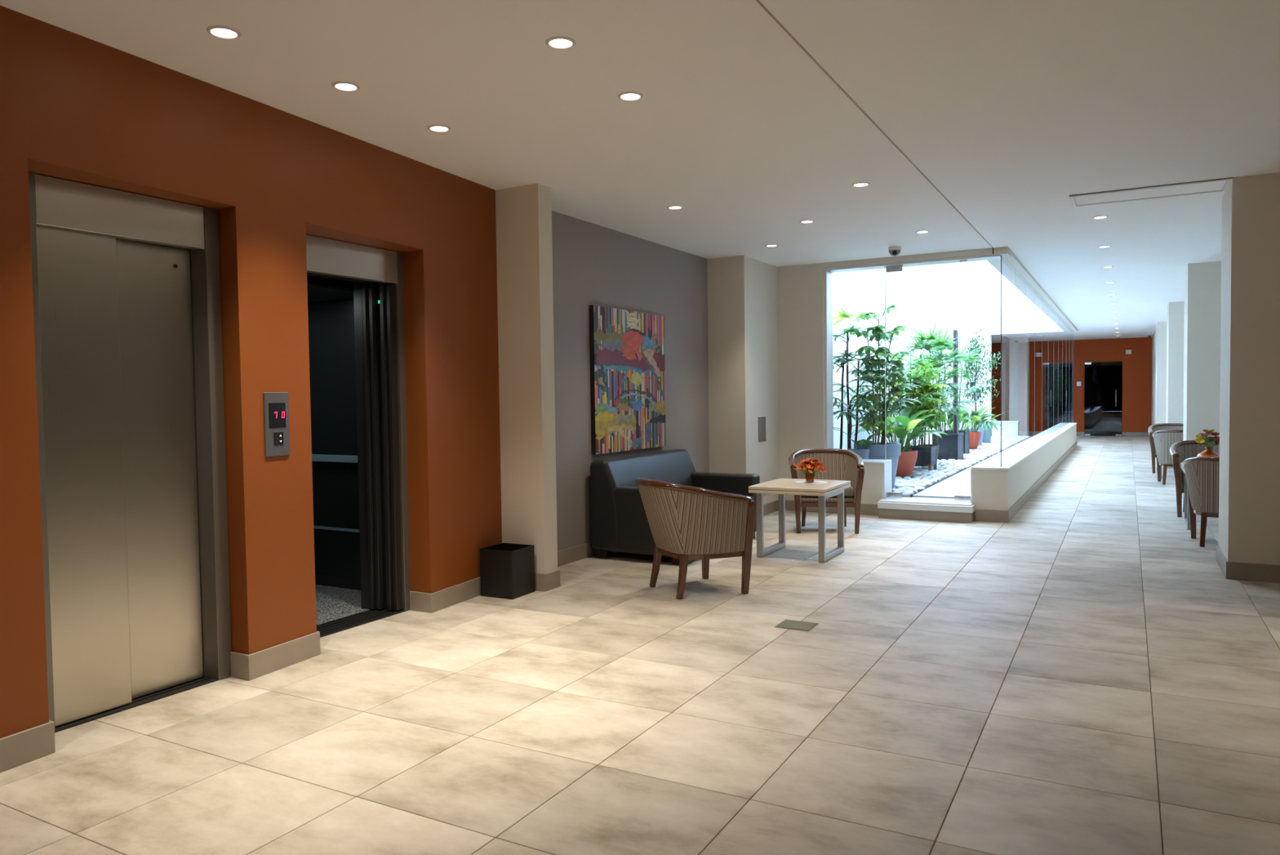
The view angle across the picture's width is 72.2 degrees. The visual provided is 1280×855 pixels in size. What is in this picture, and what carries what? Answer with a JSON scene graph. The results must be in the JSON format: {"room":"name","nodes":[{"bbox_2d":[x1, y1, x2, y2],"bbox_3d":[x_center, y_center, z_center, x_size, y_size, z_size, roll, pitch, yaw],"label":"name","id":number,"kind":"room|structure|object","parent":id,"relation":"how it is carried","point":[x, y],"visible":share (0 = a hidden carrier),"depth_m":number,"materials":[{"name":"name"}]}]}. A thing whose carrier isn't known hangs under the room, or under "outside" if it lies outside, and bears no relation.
{"room":"elevator lobby","nodes":[
{"label":"elevator lobby","id":0,"kind":"room"},
{"bbox_2d":[0,5,502,737],"bbox_3d":[-3.260,-0.097,2.300,0.858,2.830,9.365,0,2,24],"label":"wall","id":1,"kind":"structure","parent":0,"point":[73,107],"depth_m":4.32,"materials":[{"name":"orange paint"}]},
{"bbox_2d":[27,171,231,732],"bbox_3d":[-2.449,-0.054,3.993,0.440,2.600,1.200,0,2,29],"label":"elevator","id":2,"kind":"object","parent":1,"relation":"attached to","point":[126,299],"visible":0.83,"depth_m":3.94,"materials":[{"name":"metal"}]},
{"bbox_2d":[0,577,480,772],"bbox_3d":[-2.946,1.255,2.253,0.266,0.123,9.033,0,2,24],"label":"baseboard","id":3,"kind":"structure","parent":1,"relation":"attached to","point":[22,747],"depth_m":4.35,"materials":[{"name":"stone"}]},
{"bbox_2d":[263,391,289,456],"bbox_3d":[-1.830,-0.017,4.424,0.013,0.320,0.154,0,2,24],"label":"panel","id":4,"kind":"object","parent":1,"relation":"attached to","point":[276,410],"visible":1,"depth_m":4.42,"materials":[{"name":"metal"}]},
{"bbox_2d":[306,234,410,637],"bbox_3d":[-2.450,-0.101,5.595,1.720,2.620,1.800,0,2,29],"label":"elevator","id":5,"kind":"object","parent":1,"relation":"attached to","point":[356,317],"visible":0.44,"depth_m":5.62,"materials":[{"name":"metal"}]},
{"bbox_2d":[495,183,557,573],"bbox_3d":[-0.969,-0.273,6.344,0.740,2.830,0.160,0,2,29],"label":"pillar","id":6,"kind":"structure","parent":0,"point":[523,214],"depth_m":6.17,"materials":[{"name":"beige paint"}]},
{"bbox_2d":[534,568,559,591],"bbox_3d":[-0.810,1.080,6.314,0.443,0.123,0.186,0,2,29],"label":"baseboard","id":7,"kind":"structure","parent":6,"relation":"attached to","point":[549,580],"depth_m":6.16,"materials":[{"name":"stone"}]},
{"bbox_2d":[551,210,709,551],"bbox_3d":[-0.206,-0.345,8.046,0.200,2.830,3.560,0,2,29],"label":"wall","id":8,"kind":"structure","parent":0,"point":[593,264],"depth_m":7.70,"materials":[{"name":"grey paint"}]},
{"bbox_2d":[557,541,594,566],"bbox_3d":[-0.095,1.008,8.043,0.013,0.123,3.560,0,2,29],"label":"baseboard","id":9,"kind":"structure","parent":8,"relation":"attached to","point":[571,554],"depth_m":7.24,"materials":[{"name":"stone"}]},
{"bbox_2d":[589,305,666,454],"bbox_3d":[-0.088,-0.427,8.002,0.043,1.264,1.296,0,2,29],"label":"painting","id":10,"kind":"object","parent":8,"relation":"attached to","point":[628,363],"visible":1,"depth_m":7.89,"materials":[{"name":"paint"}]},
{"bbox_2d":[0,435,1279,854],"bbox_3d":[5.345,0.937,11.382,10.298,0.120,33.400,0,2,29],"label":"floor","id":11,"kind":"structure","parent":0,"point":[1076,673],"depth_m":3.71,"materials":[{"name":"tile"}]},
{"bbox_2d":[479,542,534,599],"bbox_3d":[-0.917,0.989,6.072,0.270,0.326,0.270,0,2,27],"label":"waste bin","id":12,"kind":"object","parent":11,"relation":"on","point":[507,570],"visible":1,"depth_m":5.97,"materials":[{"name":"black plastic"}]},
{"bbox_2d":[590,448,759,564],"bbox_3d":[0.357,0.658,7.845,0.920,0.825,1.600,0,2,29],"label":"sofa","id":13,"kind":"object","parent":11,"relation":"on","point":[620,522],"visible":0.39,"depth_m":7.34,"materials":[{"name":"grey leather"}]},
{"bbox_2d":[635,477,755,599],"bbox_3d":[0.333,0.741,6.104,0.689,0.792,0.730,-2,2,-25],"label":"tub chair","id":14,"kind":"object","parent":11,"relation":"on","point":[686,522],"visible":1,"depth_m":5.86,"materials":[{"name":"fabric"}]},
{"bbox_2d":[774,618,818,631],"bbox_3d":[0.920,1.158,5.143,0.208,0.005,0.188,0,2,29],"label":"access cover","id":15,"kind":"object","parent":11,"relation":"on","point":[786,624],"visible":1,"depth_m":5.13,"materials":[{"name":"grey metal"}]},
{"bbox_2d":[748,478,850,562],"bbox_3d":[1.360,0.772,7.407,0.640,0.602,0.760,0,2,29],"label":"table","id":16,"kind":"object","parent":11,"relation":"on","point":[781,486],"visible":1,"depth_m":7.28,"materials":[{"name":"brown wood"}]},
{"bbox_2d":[795,480,827,484],"bbox_3d":[1.457,0.466,7.454,0.270,0.002,0.270,0,2,29],"label":"doily","id":17,"kind":"object","parent":16,"relation":"on","point":[797,482],"visible":0.91,"depth_m":7.41,"materials":[{"name":"white fabric"}]},
{"bbox_2d":[794,457,826,482],"bbox_3d":[1.446,0.360,7.444,0.276,0.210,0.273,0,2,29],"label":"flower vase","id":18,"kind":"object","parent":17,"relation":"on","point":[808,465],"visible":1,"depth_m":7.41,"materials":[{"name":"orange plant"}]},
{"bbox_2d":[787,448,864,533],"bbox_3d":[1.853,0.625,8.784,0.730,0.792,0.689,0,2,7],"label":"tub chair","id":19,"kind":"object","parent":11,"relation":"on","point":[840,464],"visible":0.72,"depth_m":8.81,"materials":[{"name":"fabric"}]},
{"bbox_2d":[801,485,853,496],"bbox_3d":[1.841,0.601,8.698,0.497,0.115,0.407,0,2,7],"label":"seat cushion","id":20,"kind":"object","parent":19,"relation":"on","point":[849,491],"depth_m":8.47,"materials":[{"name":"fabric"}]},
{"bbox_2d":[877,497,975,522],"bbox_3d":[3.117,0.881,9.483,0.974,0.187,0.475,0,2,29],"label":"step","id":21,"kind":"structure","parent":11,"relation":"on","point":[904,508],"depth_m":9.30,"materials":[{"name":"stone"}]},
{"bbox_2d":[885,259,970,500],"bbox_3d":[3.127,-0.503,9.486,0.925,2.562,0.042,0,2,29],"label":"door","id":22,"kind":"structure","parent":21,"relation":"on","point":[894,268],"depth_m":9.60,"materials":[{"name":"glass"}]},
{"bbox_2d":[1155,321,1167,423],"bbox_3d":[12.017,-0.919,19.442,0.990,2.830,0.700,0,2,29],"label":"pier","id":23,"kind":"object","parent":11,"relation":"on","point":[1161,326],"visible":0.21,"depth_m":19.32,"materials":[{"name":"beige paint"}]},
{"bbox_2d":[1147,422,1183,473],"bbox_3d":[8.661,0.337,14.241,0.730,0.792,0.689,0,2,29],"label":"tub chair","id":24,"kind":"object","parent":11,"relation":"on","point":[1155,427],"visible":0.34,"depth_m":14.41,"materials":[{"name":"fabric"}]},
{"bbox_2d":[1152,429,1182,484],"bbox_3d":[7.699,0.414,12.465,0.730,0.792,0.689,1,2,32],"label":"tub chair","id":25,"kind":"object","parent":11,"relation":"on","point":[1163,439],"visible":0.36,"depth_m":12.40,"materials":[{"name":"fabric"}]},
{"bbox_2d":[1166,301,1184,422],"bbox_3d":[9.609,-0.729,15.064,0.945,2.830,0.700,0,2,29],"label":"pier","id":26,"kind":"object","parent":11,"relation":"on","point":[1175,310],"visible":0.29,"depth_m":14.92,"materials":[{"name":"beige paint"}]},
{"bbox_2d":[1180,462,1190,529],"bbox_3d":[5.647,0.675,8.523,0.640,0.602,0.760,0,2,29],"label":"table","id":27,"kind":"object","parent":11,"relation":"on","point":[1186,519],"visible":0.21,"depth_m":8.87,"materials":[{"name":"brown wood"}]},
{"bbox_2d":[1195,428,1219,456],"bbox_3d":[5.481,0.194,8.438,0.256,0.367,0.236,0,2,29],"label":"flower vase","id":28,"kind":"object","parent":27,"relation":"on","point":[1208,451],"visible":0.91,"depth_m":8.41,"materials":[{"name":"orange ceramic"}]},
{"bbox_2d":[1169,440,1219,516],"bbox_3d":[6.087,0.546,9.384,0.730,0.792,0.689,0,2,29],"label":"tub chair","id":29,"kind":"object","parent":11,"relation":"on","point":[1180,451],"visible":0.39,"depth_m":9.56,"materials":[{"name":"fabric"}]},
{"bbox_2d":[1182,456,1219,546],"bbox_3d":[5.085,0.626,7.539,0.730,0.792,0.689,1,2,33],"label":"tub chair","id":30,"kind":"object","parent":11,"relation":"on","point":[1202,473],"visible":0.39,"depth_m":7.49,"materials":[{"name":"fabric"}]},
{"bbox_2d":[1182,261,1221,440],"bbox_3d":[7.064,-0.529,10.476,0.935,2.830,0.700,0,2,29],"label":"pier","id":31,"kind":"object","parent":11,"relation":"on","point":[1202,281],"visible":0.25,"depth_m":10.31,"materials":[{"name":"beige paint"}]},
{"bbox_2d":[1218,172,1279,564],"bbox_3d":[4.753,-0.348,6.302,0.918,2.830,0.750,0,2,29],"label":"pier","id":32,"kind":"object","parent":11,"relation":"on","point":[1249,475],"visible":0.8,"depth_m":6.14,"materials":[{"name":"beige paint"}]},
{"bbox_2d":[1216,544,1279,582],"bbox_3d":[4.743,1.004,6.366,0.881,0.123,0.776,0,2,29],"label":"baseboard","id":33,"kind":"object","parent":32,"relation":"attached to","point":[1230,570],"visible":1,"depth_m":6.18,"materials":[{"name":"stone"}]},
{"bbox_2d":[0,0,1279,342],"bbox_3d":[5.263,-2.001,11.299,10.200,0.100,33.400,0,2,29],"label":"ceiling","id":34,"kind":"structure","parent":0,"point":[971,124],"depth_m":4.47,"materials":[{"name":"paint"}]},
{"bbox_2d":[205,25,241,39],"bbox_3d":[-1.661,-1.575,3.501,0.128,0.006,0.128,0,2,29],"label":"recessed light","id":35,"kind":"object","parent":34,"relation":"in","point":[218,31],"visible":1,"depth_m":3.50,"materials":[{"name":"white"}]},
{"bbox_2d":[331,81,359,91],"bbox_3d":[-1.382,-1.601,4.122,0.128,0.006,0.128,0,2,29],"label":"recessed light","id":36,"kind":"object","parent":34,"relation":"in","point":[341,86],"visible":1,"depth_m":4.12,"materials":[{"name":"white"}]},
{"bbox_2d":[426,124,451,132],"bbox_3d":[-1.095,-1.628,4.781,0.128,0.006,0.128,0,2,29],"label":"recessed light","id":37,"kind":"object","parent":34,"relation":"in","point":[437,128],"visible":1,"depth_m":4.78,"materials":[{"name":"white"}]},
{"bbox_2d":[545,36,576,48],"bbox_3d":[-0.330,-1.598,3.649,0.128,0.006,0.128,0,2,29],"label":"recessed light","id":38,"kind":"object","parent":34,"relation":"in","point":[556,42],"visible":1,"depth_m":3.64,"materials":[{"name":"white"}]},
{"bbox_2d":[617,91,643,101],"bbox_3d":[-0.047,-1.625,4.310,0.128,0.006,0.128,0,2,29],"label":"recessed light","id":39,"kind":"object","parent":34,"relation":"in","point":[628,95],"visible":1,"depth_m":4.30,"materials":[{"name":"white"}]},
{"bbox_2d":[666,205,683,208],"bbox_3d":[0.275,-1.722,6.871,0.128,0.006,0.128,0,2,29],"label":"recessed light","id":40,"kind":"object","parent":34,"relation":"in","point":[669,206],"visible":1,"depth_m":6.86,"materials":[{"name":"white"}]},
{"bbox_2d":[765,244,777,246],"bbox_3d":[1.304,-1.801,8.693,0.128,0.006,0.128,0,2,29],"label":"recessed light","id":41,"kind":"object","parent":34,"relation":"in","point":[769,245],"visible":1,"depth_m":8.68,"materials":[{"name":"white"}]},
{"bbox_2d":[799,219,814,222],"bbox_3d":[1.430,-1.760,7.507,0.128,0.006,0.128,0,2,29],"label":"recessed light","id":42,"kind":"object","parent":34,"relation":"in","point":[806,220],"visible":1,"depth_m":7.50,"materials":[{"name":"white"}]},
{"bbox_2d":[851,182,870,186],"bbox_3d":[1.562,-1.715,6.199,0.128,0.006,0.128,0,2,29],"label":"recessed light","id":43,"kind":"object","parent":34,"relation":"in","point":[860,184],"visible":1,"depth_m":6.19,"materials":[{"name":"white"}]},
{"bbox_2d":[888,246,901,256],"bbox_3d":[2.586,-1.784,8.903,0.124,0.088,0.125,0,2,29],"label":"dome camera","id":44,"kind":"object","parent":34,"relation":"attached to","point":[893,251],"visible":1,"depth_m":8.86,"materials":[{"name":"white plastic"}]},
{"bbox_2d":[915,230,929,233],"bbox_3d":[2.598,-1.796,8.063,0.128,0.006,0.128,0,2,29],"label":"recessed light","id":45,"kind":"object","parent":34,"relation":"in","point":[921,231],"visible":1,"depth_m":8.06,"materials":[{"name":"white"}]},
{"bbox_2d":[1092,215,1108,218],"bbox_3d":[3.932,-1.793,7.491,0.128,0.006,0.128,0,2,29],"label":"recessed light","id":46,"kind":"object","parent":34,"relation":"in","point":[1099,216],"visible":1,"depth_m":7.48,"materials":[{"name":"white"}]},
{"bbox_2d":[1097,245,1111,248],"bbox_3d":[4.785,-1.860,9.030,0.128,0.006,0.128,0,2,29],"label":"recessed light","id":47,"kind":"object","parent":34,"relation":"in","point":[1100,246],"visible":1,"depth_m":9.04,"materials":[{"name":"white"}]},
{"bbox_2d":[1069,177,1232,207],"bbox_3d":[3.803,-1.755,6.576,1.030,0.011,0.437,0,2,29],"label":"ceiling hatch","id":48,"kind":"object","parent":34,"relation":"attached to","point":[1211,185],"visible":1,"depth_m":6.56,"materials":[{"name":"white plastic"}]},
{"bbox_2d":[706,255,778,504],"bbox_3d":[1.090,-0.434,10.047,0.740,2.830,1.200,0,2,29],"label":"pillar","id":49,"kind":"structure","parent":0,"point":[743,335],"depth_m":9.49,"materials":[{"name":"beige paint"}]},
{"bbox_2d":[758,416,765,441],"bbox_3d":[1.362,0.019,9.772,0.008,0.275,0.225,0,2,29],"label":"cover plate","id":50,"kind":"object","parent":49,"relation":"attached to","point":[762,420],"visible":1,"depth_m":9.76,"materials":[{"name":"metal"}]},
{"bbox_2d":[777,262,824,500],"bbox_3d":[1.906,-0.450,10.193,0.545,2.830,0.250,0,2,29],"label":"wall","id":51,"kind":"structure","parent":0,"point":[800,287],"depth_m":10.07,"materials":[{"name":"beige paint"}]},
{"bbox_2d":[763,499,879,515],"bbox_3d":[1.669,0.919,9.875,1.897,0.123,0.780,-1,2,-11],"label":"baseboard","id":52,"kind":"structure","parent":51,"relation":"attached to","point":[865,508],"depth_m":9.93,"materials":[{"name":"stone"}]},
{"bbox_2d":[823,253,1073,466],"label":"window","id":53,"kind":"structure","parent":51,"relation":"in","point":[1038,343],"depth_m":11.09,"materials":[{"name":"clear glass"}]},
{"bbox_2d":[884,266,885,461],"bbox_3d":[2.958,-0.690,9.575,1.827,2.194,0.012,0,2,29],"label":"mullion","id":54,"kind":"structure","parent":53,"relation":"attached to","point":[885,267],"depth_m":9.70,"materials":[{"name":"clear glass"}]},
{"bbox_2d":[861,462,883,504],"bbox_3d":[2.470,0.678,9.980,0.660,0.575,0.340,0,2,29],"label":"parapet","id":55,"kind":"object","parent":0,"point":[873,483],"visible":0.21,"depth_m":9.72,"materials":[{"name":"beige paint"}]},
{"bbox_2d":[862,458,891,463],"bbox_3d":[2.476,0.380,9.963,0.677,0.022,0.362,0,2,29],"label":"trim","id":56,"kind":"structure","parent":55,"relation":"on","point":[865,460],"depth_m":9.78,"materials":[{"name":"white stone"}]},
{"bbox_2d":[882,461,891,497],"bbox_3d":[2.771,0.585,9.822,0.019,0.385,0.338,0,2,29],"label":"trim","id":57,"kind":"structure","parent":55,"relation":"attached to","point":[886,467],"depth_m":9.76,"materials":[{"name":"white paint"}]},
{"bbox_2d":[832,261,977,449],"bbox_3d":[5.244,-3.311,16.560,0.200,8.000,14.330,0,2,29],"label":"wall","id":58,"kind":"structure","parent":0,"point":[946,295],"depth_m":15.17,"materials":[{"name":"white paint"}]},
{"bbox_2d":[822,246,1010,268],"bbox_3d":[2.971,-2.008,9.534,1.938,0.438,0.250,0,2,29],"label":"beam","id":59,"kind":"structure","parent":0,"point":[1005,251],"depth_m":9.37,"materials":[{"name":"beige paint"}]},
{"bbox_2d":[902,450,1003,498],"bbox_3d":[6.176,0.598,16.040,1.980,0.200,14.030,0,2,29],"label":"floor","id":60,"kind":"structure","parent":0,"point":[959,483],"depth_m":10.54,"materials":[{"name":"tile"}]},
{"bbox_2d":[891,435,1003,497],"bbox_3d":[5.805,0.482,16.056,1.313,0.079,13.751,0,2,29],"label":"pebble bed","id":61,"kind":"object","parent":60,"relation":"on","point":[920,477],"visible":0.43,"depth_m":12.73,"materials":[{"name":"white stone"}]},
{"bbox_2d":[847,434,875,458],"bbox_3d":[2.614,0.412,10.235,0.319,0.676,0.364,-3,3,-42],"label":"potted plant","id":62,"kind":"object","parent":61,"relation":"on","point":[864,453],"visible":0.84,"depth_m":10.16,"materials":[{"name":"green plant"}]},
{"bbox_2d":[832,306,897,449],"bbox_3d":[2.562,-0.351,10.563,1.159,2.180,1.075,0,2,29],"label":"potted palm","id":63,"kind":"object","parent":61,"relation":"on","point":[842,315],"visible":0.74,"depth_m":10.45,"materials":[{"name":"plant"}]},
{"bbox_2d":[840,304,922,488],"bbox_3d":[2.871,-0.364,10.427,0.950,2.206,0.837,0,2,29],"label":"tree","id":64,"kind":"object","parent":61,"relation":"on","point":[877,450],"visible":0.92,"depth_m":10.39,"materials":[{"name":"green plant"}]},
{"bbox_2d":[853,405,948,478],"bbox_3d":[3.493,0.200,11.806,1.219,0.964,1.244,0,2,29],"label":"peace lily","id":65,"kind":"object","parent":61,"relation":"on","point":[907,460],"visible":0.62,"depth_m":11.64,"materials":[{"name":"plant"}]},
{"bbox_2d":[861,349,949,449],"bbox_3d":[3.694,-0.217,12.288,1.241,1.756,1.032,0,2,29],"label":"potted palm","id":66,"kind":"object","parent":61,"relation":"on","point":[915,378],"visible":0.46,"depth_m":12.15,"materials":[{"name":"plant"}]},
{"bbox_2d":[895,449,917,478],"bbox_3d":[3.498,0.497,11.817,0.470,0.370,0.470,0,2,29],"label":"pot","id":67,"kind":"object","parent":61,"relation":"on","point":[907,460],"depth_m":11.63,"materials":[{"name":"ceramic"}]},
{"bbox_2d":[896,361,951,470],"bbox_3d":[4.071,-0.151,12.787,0.836,1.580,0.742,0,2,29],"label":"plant","id":68,"kind":"object","parent":61,"relation":"on","point":[926,455],"visible":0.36,"depth_m":12.64,"materials":[{"name":"green plant"}]},
{"bbox_2d":[894,321,974,466],"bbox_3d":[4.505,-0.499,13.430,1.162,2.216,1.143,-1,2,-12],"label":"potted palm","id":69,"kind":"object","parent":61,"relation":"on","point":[926,344],"visible":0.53,"depth_m":13.37,"materials":[{"name":"plant"}]},
{"bbox_2d":[917,444,939,466],"bbox_3d":[4.445,0.438,13.521,0.320,0.340,0.320,0,2,29],"label":"pot","id":70,"kind":"object","parent":69,"relation":"on","point":[937,445],"depth_m":13.43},
{"bbox_2d":[914,336,991,460],"bbox_3d":[5.282,-0.529,15.032,1.152,2.141,1.147,-2,2,-23],"label":"potted plant","id":71,"kind":"object","parent":61,"relation":"on","point":[951,446],"visible":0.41,"depth_m":14.70,"materials":[{"name":"green plant"}]},
{"bbox_2d":[952,329,958,433],"bbox_3d":[5.214,-0.758,14.495,0.085,1.712,0.090,0,2,29],"label":"steel post","id":72,"kind":"object","parent":61,"relation":"on","point":[955,334],"visible":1,"depth_m":14.47,"materials":[{"name":"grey metal"}]},
{"bbox_2d":[943,413,973,453],"bbox_3d":[5.809,0.115,16.094,0.617,0.762,0.667,0,2,29],"label":"potted plant","id":73,"kind":"object","parent":61,"relation":"on","point":[966,433],"visible":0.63,"depth_m":16.00,"materials":[{"name":"green plant"}]},
{"bbox_2d":[946,405,998,449],"bbox_3d":[6.426,0.020,17.080,1.122,0.865,1.153,0,2,29],"label":"peace lily","id":74,"kind":"object","parent":61,"relation":"on","point":[975,435],"visible":0.67,"depth_m":16.88,"materials":[{"name":"plant"}]},
{"bbox_2d":[969,431,981,449],"bbox_3d":[6.429,0.269,17.047,0.380,0.370,0.380,0,2,29],"label":"pot","id":75,"kind":"object","parent":74,"relation":"on","point":[975,436],"depth_m":16.89,"materials":[{"name":"ceramic"}]},
{"bbox_2d":[962,328,1000,445],"bbox_3d":[7.089,-0.826,18.112,0.811,2.465,1.143,0,2,26],"label":"potted ficus","id":76,"kind":"object","parent":61,"relation":"on","point":[982,344],"visible":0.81,"depth_m":18.10,"materials":[{"name":"plant"}]},
{"bbox_2d":[964,427,984,445],"bbox_3d":[6.955,0.214,18.241,0.380,0.380,0.380,0,2,29],"label":"pot","id":77,"kind":"object","parent":76,"relation":"on","point":[981,430],"depth_m":18.11,"materials":[{"name":"orange ceramic"}]},
{"bbox_2d":[970,413,1003,443],"bbox_3d":[7.578,-0.018,19.211,0.772,0.757,0.910,-1,2,-17],"label":"potted fern","id":78,"kind":"object","parent":61,"relation":"on","point":[987,425],"visible":0.66,"depth_m":19.14,"materials":[{"name":"green plant"}]},
{"bbox_2d":[978,422,992,443],"bbox_3d":[7.590,0.129,19.258,0.300,0.460,0.300,0,2,29],"label":"pot","id":79,"kind":"object","parent":78,"relation":"on","point":[986,438],"depth_m":19.15,"materials":[{"name":"ceramic"}]},
{"bbox_2d":[910,449,1003,496],"bbox_3d":[6.357,0.504,15.792,0.014,0.024,13.680,0,2,29],"label":"trim","id":80,"kind":"structure","parent":60,"relation":"on","point":[1002,450],"depth_m":11.87,"materials":[{"name":"black"}]},
{"bbox_2d":[977,334,991,420],"bbox_3d":[8.903,-0.978,22.659,0.300,2.800,0.300,0,2,29],"label":"wall","id":81,"kind":"structure","parent":0,"point":[988,337],"depth_m":22.51,"materials":[{"name":"white paint"}]},
{"bbox_2d":[975,422,1003,435],"bbox_3d":[9.074,0.152,22.270,0.990,0.565,0.300,0,2,29],"label":"parapet","id":82,"kind":"object","parent":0,"point":[994,432],"visible":0.14,"depth_m":22.12,"materials":[{"name":"white paint"}]},
{"bbox_2d":[977,260,1003,312],"bbox_3d":[9.627,-5.262,22.139,2.020,4.620,0.180,0,2,29],"label":"wall","id":83,"kind":"structure","parent":0,"point":[988,277],"depth_m":22.49,"materials":[{"name":"white paint"}]},
{"bbox_2d":[977,311,1003,335],"bbox_3d":[9.633,-2.662,22.180,2.020,0.580,0.300,0,2,29],"label":"beam","id":84,"kind":"structure","parent":0,"point":[989,322],"depth_m":22.39,"materials":[{"name":"white paint"}]},
{"bbox_2d":[972,423,1076,510],"bbox_3d":[7.038,0.445,15.239,0.343,0.540,13.980,0,2,29],"label":"wall","id":85,"kind":"structure","parent":0,"point":[995,490],"depth_m":9.66,"materials":[{"name":"beige paint"}]},
{"bbox_2d":[970,469,972,502],"bbox_3d":[3.571,0.608,9.374,0.016,0.350,0.364,0,2,29],"label":"trim","id":86,"kind":"structure","parent":85,"relation":"attached to","point":[971,469],"depth_m":9.22,"materials":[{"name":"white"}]},
{"bbox_2d":[970,422,1076,470],"bbox_3d":[7.033,0.163,15.228,0.367,0.025,14.002,0,2,29],"label":"trim","id":87,"kind":"structure","parent":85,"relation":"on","point":[993,463],"depth_m":10.15,"materials":[{"name":"white stone"}]},
{"bbox_2d":[973,440,1076,522],"bbox_3d":[7.046,0.653,15.244,0.356,0.123,14.006,0,2,29],"label":"baseboard","id":88,"kind":"structure","parent":85,"relation":"attached to","point":[986,515],"depth_m":9.77,"materials":[{"name":"stone"}]},
{"bbox_2d":[986,250,1077,331],"bbox_3d":[7.161,-2.288,15.367,0.283,0.410,14.030,0,2,29],"label":"beam","id":89,"kind":"structure","parent":0,"point":[1012,259],"depth_m":11.34,"materials":[{"name":"beige paint"}]},
{"bbox_2d":[991,337,1151,431],"bbox_3d":[11.739,-1.174,26.627,6.640,2.830,0.200,0,2,29],"label":"wall","id":90,"kind":"structure","parent":0,"point":[1136,366],"depth_m":25.30,"materials":[{"name":"orange paint"}]},
{"bbox_2d":[1076,381,1080,386],"bbox_3d":[12.932,-1.286,25.836,0.110,0.130,0.015,0,2,29],"label":"wall switch","id":91,"kind":"object","parent":90,"relation":"attached to","point":[1078,383],"visible":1,"depth_m":25.83,"materials":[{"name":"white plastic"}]},
{"bbox_2d":[1084,361,1122,435],"bbox_3d":[13.509,-0.830,25.582,0.972,2.154,0.101,0,2,29],"label":"door","id":92,"kind":"structure","parent":90,"relation":"in","point":[1103,393],"depth_m":25.60,"materials":[{"name":"glass"}]},
{"bbox_2d":[1076,431,1149,436],"bbox_3d":[11.697,0.181,26.588,6.620,0.125,0.013,0,2,29],"label":"baseboard","id":93,"kind":"structure","parent":90,"relation":"attached to","point":[1078,433],"depth_m":25.21,"materials":[{"name":"stone"}]},
{"bbox_2d":[1125,349,1131,354],"bbox_3d":[14.027,-2.168,25.178,0.140,0.120,0.033,0,2,29],"label":"emergency light","id":94,"kind":"object","parent":90,"relation":"attached to","point":[1127,351],"visible":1,"depth_m":25.17,"materials":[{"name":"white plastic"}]},
{"bbox_2d":[1094,361,1122,429],"bbox_3d":[13.635,-1.227,27.403,3.600,3.030,3.000,0,2,29],"label":"wall","id":95,"kind":"structure","parent":0,"point":[1095,362],"depth_m":28.06,"materials":[{"name":"orange paint"}]},
{"bbox_2d":[1151,329,1155,425],"bbox_3d":[14.220,-1.089,23.362,0.950,2.830,3.500,0,2,29],"label":"wall","id":96,"kind":"structure","parent":0,"point":[1153,337],"depth_m":22.96,"materials":[{"name":"beige paint"}]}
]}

